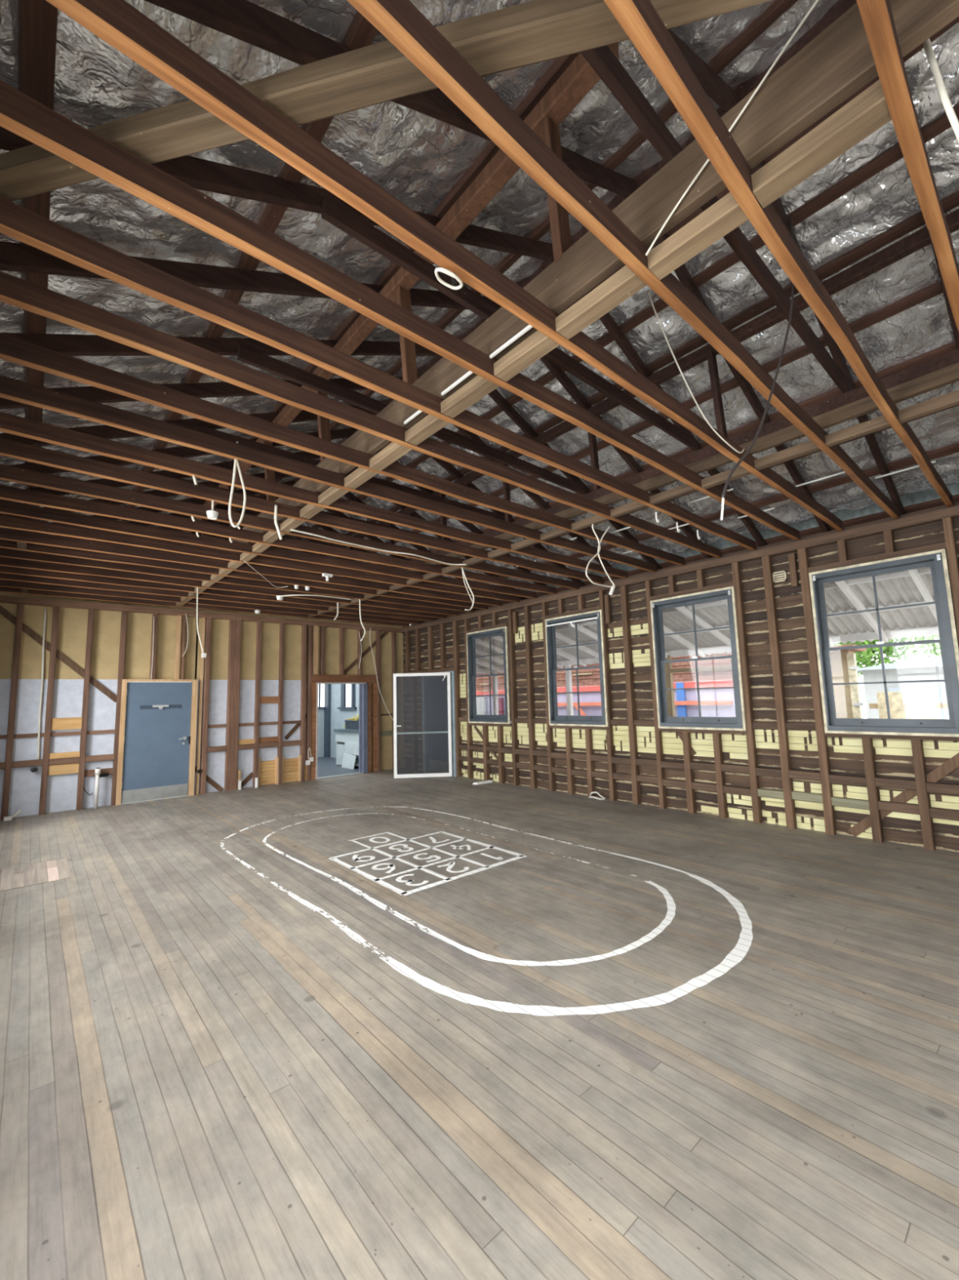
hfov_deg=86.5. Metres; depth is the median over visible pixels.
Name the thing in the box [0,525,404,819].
wall
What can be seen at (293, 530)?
cable
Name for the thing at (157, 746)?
door
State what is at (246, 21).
rafter
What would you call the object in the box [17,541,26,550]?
joist blocking
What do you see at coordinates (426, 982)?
floor marking
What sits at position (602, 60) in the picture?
tie
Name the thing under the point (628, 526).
rod
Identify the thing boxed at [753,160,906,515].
rafter
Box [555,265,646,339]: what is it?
joist blocking
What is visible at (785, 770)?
wall
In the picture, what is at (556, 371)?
rafter
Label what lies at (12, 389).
joist
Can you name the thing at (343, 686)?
window
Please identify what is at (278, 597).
lamp base
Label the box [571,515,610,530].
joist blocking
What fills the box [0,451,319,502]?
rafter
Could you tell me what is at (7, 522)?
joist
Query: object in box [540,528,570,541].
joist blocking
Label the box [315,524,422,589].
rafter
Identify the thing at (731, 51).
batten
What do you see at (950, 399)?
joist blocking
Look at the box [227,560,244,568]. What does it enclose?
joist blocking
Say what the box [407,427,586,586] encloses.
rafter
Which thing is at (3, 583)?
joist
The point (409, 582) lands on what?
joist blocking
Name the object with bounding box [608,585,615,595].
plug
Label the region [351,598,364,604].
joist blocking
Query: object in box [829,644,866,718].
hut
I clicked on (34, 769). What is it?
pipe stub
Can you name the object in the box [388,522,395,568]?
strut
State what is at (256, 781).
pipe
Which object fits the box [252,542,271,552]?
joist blocking
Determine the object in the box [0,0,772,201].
ceiling beam
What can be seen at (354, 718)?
tubing
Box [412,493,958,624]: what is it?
batten
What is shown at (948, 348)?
batten
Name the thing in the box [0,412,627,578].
joist
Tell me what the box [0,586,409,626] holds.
joist
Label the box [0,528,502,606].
joist
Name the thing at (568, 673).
post
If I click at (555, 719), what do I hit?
window
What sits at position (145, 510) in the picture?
tie
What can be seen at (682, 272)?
rafter
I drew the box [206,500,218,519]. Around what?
lamp base
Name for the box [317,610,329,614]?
joist blocking
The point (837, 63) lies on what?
beam
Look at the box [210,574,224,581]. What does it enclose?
joist blocking
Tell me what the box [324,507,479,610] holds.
rafter
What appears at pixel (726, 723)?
window
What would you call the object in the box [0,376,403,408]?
rafter
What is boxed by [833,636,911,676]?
tree
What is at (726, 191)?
batten
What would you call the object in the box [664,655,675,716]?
post
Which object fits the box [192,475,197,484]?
stub
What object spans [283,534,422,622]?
rafter
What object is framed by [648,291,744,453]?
hanging cable
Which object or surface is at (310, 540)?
rafter
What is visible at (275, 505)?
hanging cable
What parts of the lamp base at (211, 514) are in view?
stem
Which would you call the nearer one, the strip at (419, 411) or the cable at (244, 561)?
the strip at (419, 411)
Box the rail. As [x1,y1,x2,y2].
[670,665,732,672]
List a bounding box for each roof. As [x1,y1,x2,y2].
[0,0,958,624]
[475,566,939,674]
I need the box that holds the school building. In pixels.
[475,651,736,722]
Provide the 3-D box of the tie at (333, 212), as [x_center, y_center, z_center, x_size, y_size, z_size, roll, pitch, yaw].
[0.687,-2.047,3.810,3.889,0.106,0.043,4,-9,-41]
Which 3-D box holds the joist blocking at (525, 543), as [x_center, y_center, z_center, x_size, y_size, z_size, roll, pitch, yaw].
[0.519,-1.082,5.699,0.066,0.067,0.410,4,-9,-41]
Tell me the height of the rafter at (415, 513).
1.892 m
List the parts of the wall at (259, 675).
plate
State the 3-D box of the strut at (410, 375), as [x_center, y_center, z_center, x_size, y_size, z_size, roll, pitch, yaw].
[-0.477,-1.964,3.356,0.145,0.698,0.051,4,-9,-41]
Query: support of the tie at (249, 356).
attached to the rafter at (69, 344)
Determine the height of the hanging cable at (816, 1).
0.536 m
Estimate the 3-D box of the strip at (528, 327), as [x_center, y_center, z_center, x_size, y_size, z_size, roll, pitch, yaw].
[0.156,-1.493,2.551,0.012,0.014,0.300,4,-9,-41]
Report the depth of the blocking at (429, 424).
3.21 m
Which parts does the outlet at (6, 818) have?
plate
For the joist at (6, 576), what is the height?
0.111 m
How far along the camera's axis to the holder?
6.67 m
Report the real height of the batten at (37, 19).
0.075 m
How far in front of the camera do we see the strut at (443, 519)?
6.77 m
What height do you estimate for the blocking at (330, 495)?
0.068 m
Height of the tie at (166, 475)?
0.106 m
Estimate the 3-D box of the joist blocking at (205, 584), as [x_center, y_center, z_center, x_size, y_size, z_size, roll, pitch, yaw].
[-3.765,-0.810,7.106,0.097,0.068,0.415,4,-9,-41]
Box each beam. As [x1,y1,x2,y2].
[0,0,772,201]
[210,0,958,560]
[364,348,958,583]
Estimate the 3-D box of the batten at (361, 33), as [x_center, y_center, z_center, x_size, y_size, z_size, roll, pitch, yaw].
[-2.075,-2.040,3.778,0.100,0.078,11.850,4,-9,-41]
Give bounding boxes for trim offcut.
[472,779,493,784]
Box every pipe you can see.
[93,767,108,808]
[254,777,258,787]
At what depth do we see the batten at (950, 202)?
3.85 m
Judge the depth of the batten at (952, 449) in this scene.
5.21 m
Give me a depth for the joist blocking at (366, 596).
8.29 m
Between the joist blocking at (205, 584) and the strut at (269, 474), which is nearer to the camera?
the strut at (269, 474)
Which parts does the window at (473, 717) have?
sash, sash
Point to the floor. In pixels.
(204, 1075)
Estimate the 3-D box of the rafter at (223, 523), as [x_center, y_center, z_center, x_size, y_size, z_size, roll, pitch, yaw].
[-5.595,-1.455,8.000,3.927,1.846,0.051,4,-9,-41]
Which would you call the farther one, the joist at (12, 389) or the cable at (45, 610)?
the cable at (45, 610)
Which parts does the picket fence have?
panel, rail, panel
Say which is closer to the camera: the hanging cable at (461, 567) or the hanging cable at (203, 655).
the hanging cable at (461, 567)
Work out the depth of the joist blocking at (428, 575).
7.05 m
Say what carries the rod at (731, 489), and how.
attached to the joist at (20, 114)
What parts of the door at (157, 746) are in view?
kick plate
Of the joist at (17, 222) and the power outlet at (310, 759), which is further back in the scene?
the power outlet at (310, 759)
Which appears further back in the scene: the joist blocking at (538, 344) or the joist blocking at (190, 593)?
the joist blocking at (190, 593)
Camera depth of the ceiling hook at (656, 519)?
4.77 m
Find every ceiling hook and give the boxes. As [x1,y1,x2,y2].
[655,511,659,523]
[675,521,679,532]
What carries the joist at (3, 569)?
on the wall at (785, 770)
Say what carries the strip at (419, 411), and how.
attached to the beam at (837, 63)
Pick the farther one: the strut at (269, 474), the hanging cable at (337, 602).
the hanging cable at (337, 602)
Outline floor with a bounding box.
[0,756,958,1279]
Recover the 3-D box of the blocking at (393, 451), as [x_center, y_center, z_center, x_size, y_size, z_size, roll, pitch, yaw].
[-0.619,-1.294,3.556,0.099,0.072,0.430,4,-9,-41]
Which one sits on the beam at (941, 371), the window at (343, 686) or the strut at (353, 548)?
the strut at (353, 548)
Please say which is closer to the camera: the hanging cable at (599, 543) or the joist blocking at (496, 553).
the hanging cable at (599, 543)
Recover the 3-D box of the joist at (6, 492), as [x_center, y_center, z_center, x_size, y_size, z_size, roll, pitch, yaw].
[-1.415,-1.000,6.079,7.080,0.112,0.059,4,-9,-41]
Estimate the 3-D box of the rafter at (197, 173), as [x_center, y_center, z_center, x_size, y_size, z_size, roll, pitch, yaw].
[-0.812,-2.204,2.560,3.926,1.847,0.049,4,-9,-41]
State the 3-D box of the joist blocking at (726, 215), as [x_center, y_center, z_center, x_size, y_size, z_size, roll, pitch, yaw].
[0.818,-1.520,1.926,0.098,0.070,0.350,4,-9,-41]
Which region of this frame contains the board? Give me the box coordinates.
[253,0,857,515]
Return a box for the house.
[857,655,949,719]
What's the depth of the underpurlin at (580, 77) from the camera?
2.75 m
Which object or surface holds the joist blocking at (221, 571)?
attached to the joist at (5, 534)
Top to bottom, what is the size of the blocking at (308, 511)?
0.068 m
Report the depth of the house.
12.44 m
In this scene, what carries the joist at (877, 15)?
on the wall at (785, 770)
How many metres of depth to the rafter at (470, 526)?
7.58 m
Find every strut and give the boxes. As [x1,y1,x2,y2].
[200,518,209,557]
[226,484,237,539]
[262,441,276,502]
[315,390,331,462]
[349,546,355,578]
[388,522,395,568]
[395,286,417,384]
[439,493,448,540]
[501,462,512,522]
[539,115,571,264]
[587,431,601,490]
[706,349,728,438]
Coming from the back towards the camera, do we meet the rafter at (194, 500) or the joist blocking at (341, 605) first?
the joist blocking at (341, 605)
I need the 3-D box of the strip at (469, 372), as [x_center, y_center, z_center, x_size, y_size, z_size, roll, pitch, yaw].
[-0.120,-1.450,2.865,0.012,0.014,0.300,4,-9,-41]
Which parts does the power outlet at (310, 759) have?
plate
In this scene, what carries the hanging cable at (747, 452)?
hanging from the joist at (638, 19)
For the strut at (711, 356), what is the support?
on the beam at (941, 371)
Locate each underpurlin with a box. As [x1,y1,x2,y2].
[173,42,618,542]
[318,208,958,556]
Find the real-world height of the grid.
0.001 m
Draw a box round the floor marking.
[220,806,753,1016]
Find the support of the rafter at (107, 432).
on the wall
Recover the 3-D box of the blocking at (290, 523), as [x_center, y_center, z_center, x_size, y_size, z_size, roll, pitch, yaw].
[-1.777,-1.117,4.860,0.096,0.068,0.425,4,-9,-41]
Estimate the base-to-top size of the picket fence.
2.120 m
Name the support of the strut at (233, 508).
on the beam at (837, 63)
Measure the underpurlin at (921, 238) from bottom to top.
0.091 m
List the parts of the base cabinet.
cabinet door, cabinet door, drawer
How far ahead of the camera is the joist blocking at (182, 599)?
8.14 m
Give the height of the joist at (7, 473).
0.110 m
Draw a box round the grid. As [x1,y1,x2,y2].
[328,831,526,895]
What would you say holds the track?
on the floor
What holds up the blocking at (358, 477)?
attached to the joist at (12, 389)
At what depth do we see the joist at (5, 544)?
6.46 m
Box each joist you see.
[0,80,799,540]
[0,196,756,551]
[0,271,721,558]
[0,333,684,565]
[0,375,657,572]
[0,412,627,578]
[0,437,603,584]
[0,463,578,589]
[0,484,556,594]
[0,499,537,598]
[0,514,519,602]
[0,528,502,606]
[0,539,488,609]
[0,547,474,612]
[0,556,458,615]
[0,565,446,618]
[0,573,433,621]
[0,579,420,624]
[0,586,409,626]
[45,0,844,531]
[346,0,899,519]
[604,0,953,507]
[856,0,958,332]
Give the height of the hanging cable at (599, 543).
0.677 m
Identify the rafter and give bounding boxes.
[0,126,554,261]
[0,240,502,310]
[0,333,440,355]
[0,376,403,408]
[0,406,377,446]
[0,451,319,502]
[0,471,292,519]
[9,427,355,474]
[11,480,294,533]
[56,496,279,538]
[93,509,262,543]
[120,522,229,546]
[144,0,637,198]
[283,519,439,619]
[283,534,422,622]
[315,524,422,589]
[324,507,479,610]
[329,485,495,606]
[351,466,527,600]
[375,448,550,594]
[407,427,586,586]
[452,423,619,578]
[488,388,662,569]
[539,356,714,559]
[582,288,768,546]
[657,232,831,532]
[667,29,738,111]
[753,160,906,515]
[931,243,958,349]
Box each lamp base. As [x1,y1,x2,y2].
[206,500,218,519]
[275,595,283,600]
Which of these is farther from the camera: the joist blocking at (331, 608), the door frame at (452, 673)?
the door frame at (452, 673)
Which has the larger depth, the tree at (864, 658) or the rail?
the tree at (864, 658)
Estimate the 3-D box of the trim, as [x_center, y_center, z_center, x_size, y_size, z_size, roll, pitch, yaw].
[-4.265,1.704,14.321,0.080,3.100,0.250,4,-9,-41]
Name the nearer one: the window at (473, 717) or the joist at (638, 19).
the joist at (638, 19)
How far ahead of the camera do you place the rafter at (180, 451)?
5.01 m
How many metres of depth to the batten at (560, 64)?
2.81 m
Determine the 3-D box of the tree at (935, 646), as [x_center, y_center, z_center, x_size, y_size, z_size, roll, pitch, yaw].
[18.919,1.021,20.111,3.291,5.962,3.285,4,-9,-41]
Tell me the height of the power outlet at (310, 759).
0.328 m
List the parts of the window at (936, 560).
sash, sash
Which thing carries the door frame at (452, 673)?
in the wall at (785, 770)
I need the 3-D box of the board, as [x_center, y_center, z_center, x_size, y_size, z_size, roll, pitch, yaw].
[-0.515,-2.823,5.258,0.034,0.165,11.850,4,-9,-41]
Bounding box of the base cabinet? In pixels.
[333,728,359,768]
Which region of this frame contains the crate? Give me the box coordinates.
[344,720,359,729]
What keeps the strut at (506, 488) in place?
on the beam at (941, 371)
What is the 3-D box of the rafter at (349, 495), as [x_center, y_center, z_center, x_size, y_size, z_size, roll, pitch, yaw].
[-0.898,-1.482,8.650,4.024,1.897,0.050,4,-9,-41]
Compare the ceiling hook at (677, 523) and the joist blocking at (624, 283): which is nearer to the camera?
the joist blocking at (624, 283)
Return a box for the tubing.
[346,715,359,720]
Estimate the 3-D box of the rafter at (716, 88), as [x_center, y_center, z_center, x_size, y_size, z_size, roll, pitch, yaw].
[0.042,-2.339,1.589,3.924,1.853,0.051,4,-9,-41]
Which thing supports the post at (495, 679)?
on the floor
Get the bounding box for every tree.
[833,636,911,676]
[907,634,941,658]
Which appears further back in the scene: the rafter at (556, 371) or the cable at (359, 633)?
the cable at (359, 633)
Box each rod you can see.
[610,526,630,533]
[669,523,688,529]
[689,488,733,503]
[737,507,774,518]
[795,471,845,486]
[875,460,935,478]
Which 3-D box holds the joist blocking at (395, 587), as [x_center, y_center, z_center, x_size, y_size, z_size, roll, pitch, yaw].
[-1.216,-0.807,7.673,0.068,0.067,0.415,4,-9,-41]
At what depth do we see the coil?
7.40 m
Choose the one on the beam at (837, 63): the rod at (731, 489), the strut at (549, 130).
the strut at (549, 130)
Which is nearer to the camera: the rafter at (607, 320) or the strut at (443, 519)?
the rafter at (607, 320)
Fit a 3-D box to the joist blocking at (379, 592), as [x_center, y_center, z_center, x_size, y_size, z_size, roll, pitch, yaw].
[-1.497,-0.768,7.983,0.069,0.068,0.335,4,-9,-41]
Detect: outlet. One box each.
[3,809,22,821]
[305,747,313,764]
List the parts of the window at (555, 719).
blind rail, sash, sash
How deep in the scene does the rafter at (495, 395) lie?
5.61 m
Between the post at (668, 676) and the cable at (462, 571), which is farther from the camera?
the post at (668, 676)
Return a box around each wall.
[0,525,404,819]
[317,708,324,757]
[330,502,958,852]
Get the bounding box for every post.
[492,670,498,715]
[564,663,573,715]
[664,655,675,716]
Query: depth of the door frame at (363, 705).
10.83 m
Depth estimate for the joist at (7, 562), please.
7.10 m
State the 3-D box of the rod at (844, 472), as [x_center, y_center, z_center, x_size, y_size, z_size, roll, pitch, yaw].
[2.975,-1.407,4.483,0.016,0.016,0.450,4,-9,-41]
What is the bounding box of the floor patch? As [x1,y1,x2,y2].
[0,857,71,891]
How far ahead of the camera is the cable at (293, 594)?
7.86 m
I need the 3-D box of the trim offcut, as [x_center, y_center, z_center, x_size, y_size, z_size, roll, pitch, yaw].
[0.052,2.528,9.064,0.382,0.040,0.087,3,-8,-34]
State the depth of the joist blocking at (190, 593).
7.79 m
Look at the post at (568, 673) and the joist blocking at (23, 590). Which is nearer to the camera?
the joist blocking at (23, 590)
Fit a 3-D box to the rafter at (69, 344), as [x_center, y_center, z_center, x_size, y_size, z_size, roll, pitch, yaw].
[-1.720,-2.063,3.592,3.928,1.845,0.051,4,-9,-41]
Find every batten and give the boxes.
[17,0,57,520]
[119,9,377,522]
[177,52,580,531]
[240,0,798,510]
[286,16,958,519]
[295,102,958,539]
[313,190,958,554]
[335,280,943,568]
[358,341,956,580]
[406,404,958,586]
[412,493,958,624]
[443,442,958,592]
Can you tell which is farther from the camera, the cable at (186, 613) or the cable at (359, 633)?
the cable at (359, 633)
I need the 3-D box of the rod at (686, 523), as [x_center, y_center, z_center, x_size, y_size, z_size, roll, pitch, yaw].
[2.164,-1.233,5.553,0.016,0.016,0.350,4,-9,-41]
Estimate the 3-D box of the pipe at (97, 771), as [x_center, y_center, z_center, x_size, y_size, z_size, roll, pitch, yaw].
[-5.806,2.257,7.815,0.072,0.600,0.179,-4,-7,22]
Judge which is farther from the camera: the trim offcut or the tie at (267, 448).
the trim offcut
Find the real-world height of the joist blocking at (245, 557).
0.069 m
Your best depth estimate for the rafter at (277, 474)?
6.09 m
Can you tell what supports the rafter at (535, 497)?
attached to the wall at (785, 770)
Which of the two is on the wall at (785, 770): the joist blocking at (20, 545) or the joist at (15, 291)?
the joist at (15, 291)
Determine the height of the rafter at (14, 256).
1.845 m
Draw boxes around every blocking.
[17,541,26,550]
[21,588,27,593]
[176,602,186,606]
[180,597,192,602]
[188,591,199,597]
[194,586,206,592]
[201,580,215,586]
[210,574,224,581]
[218,568,232,575]
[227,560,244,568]
[240,552,257,561]
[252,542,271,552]
[262,531,285,543]
[280,517,304,532]
[299,503,324,519]
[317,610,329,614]
[318,486,349,506]
[328,606,341,611]
[339,603,352,607]
[344,466,377,488]
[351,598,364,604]
[364,594,377,599]
[368,442,412,471]
[377,590,388,595]
[389,584,406,591]
[404,414,449,445]
[406,578,421,585]
[422,573,441,580]
[440,375,498,417]
[441,565,461,573]
[462,557,486,566]
[488,548,511,558]
[493,330,559,382]
[511,538,539,551]
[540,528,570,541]
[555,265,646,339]
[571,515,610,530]
[610,501,648,517]
[647,191,748,279]
[649,484,697,505]
[701,466,751,488]
[751,79,892,208]
[754,440,821,470]
[825,415,891,447]
[897,389,958,423]
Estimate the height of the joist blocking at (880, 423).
0.067 m
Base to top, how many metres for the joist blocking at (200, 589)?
0.068 m
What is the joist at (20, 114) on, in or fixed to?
on the wall at (785, 770)
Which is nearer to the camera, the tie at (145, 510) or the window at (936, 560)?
the window at (936, 560)
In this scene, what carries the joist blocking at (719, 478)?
attached to the joist at (117, 23)
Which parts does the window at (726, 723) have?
sash, sash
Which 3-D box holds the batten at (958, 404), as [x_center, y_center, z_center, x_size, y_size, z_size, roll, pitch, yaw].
[1.476,-1.557,6.834,0.090,0.073,11.850,4,-9,-41]
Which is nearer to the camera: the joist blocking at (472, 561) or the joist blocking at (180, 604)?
the joist blocking at (472, 561)
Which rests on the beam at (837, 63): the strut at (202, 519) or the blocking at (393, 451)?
the strut at (202, 519)
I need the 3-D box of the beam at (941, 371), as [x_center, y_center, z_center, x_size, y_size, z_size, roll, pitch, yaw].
[0.345,-1.227,5.794,0.060,0.187,11.850,4,-9,-41]
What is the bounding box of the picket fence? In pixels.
[869,690,948,719]
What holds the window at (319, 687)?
in the wall at (321, 711)
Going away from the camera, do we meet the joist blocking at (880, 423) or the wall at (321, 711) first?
the joist blocking at (880, 423)
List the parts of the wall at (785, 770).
window sill plate, window sill plate, plate, window sill plate, window sill plate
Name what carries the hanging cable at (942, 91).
hanging from the roof at (417, 157)
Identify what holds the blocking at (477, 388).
attached to the joist at (20, 114)
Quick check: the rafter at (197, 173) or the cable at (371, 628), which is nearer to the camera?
the rafter at (197, 173)
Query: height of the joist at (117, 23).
0.153 m
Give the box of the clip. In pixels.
[238,780,241,790]
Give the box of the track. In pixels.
[262,813,675,965]
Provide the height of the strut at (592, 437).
0.782 m
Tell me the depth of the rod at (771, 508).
5.13 m
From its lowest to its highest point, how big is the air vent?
0.120 m
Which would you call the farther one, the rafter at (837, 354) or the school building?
the school building
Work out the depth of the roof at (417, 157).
3.22 m
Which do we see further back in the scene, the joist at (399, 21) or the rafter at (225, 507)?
the rafter at (225, 507)
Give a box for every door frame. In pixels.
[315,682,368,779]
[438,671,456,777]
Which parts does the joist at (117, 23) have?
cable coil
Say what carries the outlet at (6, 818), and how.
on the floor
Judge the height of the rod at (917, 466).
0.016 m
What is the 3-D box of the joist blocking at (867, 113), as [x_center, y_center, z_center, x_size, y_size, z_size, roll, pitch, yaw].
[1.076,-1.560,1.623,0.097,0.070,0.360,4,-9,-41]
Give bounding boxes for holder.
[322,573,333,581]
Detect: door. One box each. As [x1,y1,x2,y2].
[115,679,198,805]
[393,672,452,777]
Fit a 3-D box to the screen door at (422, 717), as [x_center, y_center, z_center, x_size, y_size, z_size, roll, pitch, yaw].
[-1.119,1.657,9.998,1.123,2.020,0.058,-1,-7,-2]
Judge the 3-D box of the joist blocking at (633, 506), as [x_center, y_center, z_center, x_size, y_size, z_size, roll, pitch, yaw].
[1.383,-1.218,4.714,0.067,0.068,0.365,4,-9,-41]
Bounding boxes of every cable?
[37,608,46,759]
[151,616,154,679]
[182,613,188,657]
[196,586,206,657]
[228,441,246,527]
[244,560,288,587]
[274,504,282,539]
[280,594,352,599]
[290,528,466,564]
[333,602,338,620]
[358,633,361,668]
[359,599,365,640]
[369,627,393,719]
[461,567,474,610]
[462,571,472,601]
[586,524,614,587]
[645,0,819,255]
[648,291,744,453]
[720,216,795,519]
[922,38,958,143]
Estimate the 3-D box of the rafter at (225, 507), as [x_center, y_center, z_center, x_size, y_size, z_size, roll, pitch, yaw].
[-4.740,-1.591,7.026,3.928,1.844,0.051,4,-9,-41]
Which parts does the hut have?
corner post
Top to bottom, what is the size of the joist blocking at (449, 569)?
0.069 m
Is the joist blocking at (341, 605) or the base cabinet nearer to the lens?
the joist blocking at (341, 605)
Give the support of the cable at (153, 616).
attached to the wall at (259, 675)
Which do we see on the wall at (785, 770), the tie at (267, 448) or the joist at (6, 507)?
the joist at (6, 507)
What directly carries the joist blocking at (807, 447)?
attached to the joist at (399, 21)
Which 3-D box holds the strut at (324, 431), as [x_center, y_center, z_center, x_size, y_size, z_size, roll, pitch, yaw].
[-1.319,-1.832,4.314,0.146,0.698,0.052,4,-9,-41]
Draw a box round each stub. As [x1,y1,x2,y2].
[31,767,37,772]
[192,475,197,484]
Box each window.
[318,684,324,708]
[337,684,356,708]
[466,626,511,724]
[545,609,608,726]
[650,586,746,730]
[808,548,958,737]
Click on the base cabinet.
(347, 740)
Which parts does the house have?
window panel, window panel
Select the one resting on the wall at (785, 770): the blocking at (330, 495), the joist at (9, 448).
the joist at (9, 448)
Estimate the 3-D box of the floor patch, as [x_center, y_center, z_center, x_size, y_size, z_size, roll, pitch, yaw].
[-4.170,2.152,4.658,0.649,0.004,0.794,4,-9,-41]
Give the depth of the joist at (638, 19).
1.70 m
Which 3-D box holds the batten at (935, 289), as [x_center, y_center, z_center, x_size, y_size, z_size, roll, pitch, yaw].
[0.741,-2.040,6.254,0.089,0.071,11.850,4,-9,-41]
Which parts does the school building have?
white door, maroon door, panel, orange rail, blue panel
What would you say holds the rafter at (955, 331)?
attached to the wall at (785, 770)
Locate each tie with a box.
[145,510,404,559]
[164,474,449,541]
[193,423,505,519]
[237,344,585,494]
[320,195,697,450]
[581,44,866,417]
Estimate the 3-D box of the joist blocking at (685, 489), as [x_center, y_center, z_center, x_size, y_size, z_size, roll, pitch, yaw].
[1.666,-1.259,4.386,0.068,0.070,0.415,4,-9,-41]
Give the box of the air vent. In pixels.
[773,570,786,582]
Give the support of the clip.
attached to the wall at (259, 675)
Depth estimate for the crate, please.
12.01 m
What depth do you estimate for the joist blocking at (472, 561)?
6.37 m
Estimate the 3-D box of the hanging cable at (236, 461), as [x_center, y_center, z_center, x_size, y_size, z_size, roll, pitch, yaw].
[-1.653,-1.063,3.492,0.111,0.608,0.015,4,-9,-41]
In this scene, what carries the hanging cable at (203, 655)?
hanging from the joist blocking at (200, 589)
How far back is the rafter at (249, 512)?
8.31 m
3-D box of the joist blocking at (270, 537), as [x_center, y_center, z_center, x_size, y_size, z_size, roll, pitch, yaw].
[-2.087,-1.072,5.197,0.098,0.067,0.405,4,-9,-41]
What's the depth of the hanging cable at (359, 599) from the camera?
8.49 m
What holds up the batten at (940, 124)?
attached to the roof at (417, 157)
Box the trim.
[324,684,331,757]
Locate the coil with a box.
[588,791,605,799]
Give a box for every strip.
[404,409,422,424]
[441,370,473,395]
[489,324,533,358]
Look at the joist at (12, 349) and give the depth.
3.18 m
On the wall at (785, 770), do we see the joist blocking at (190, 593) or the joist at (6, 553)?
the joist at (6, 553)

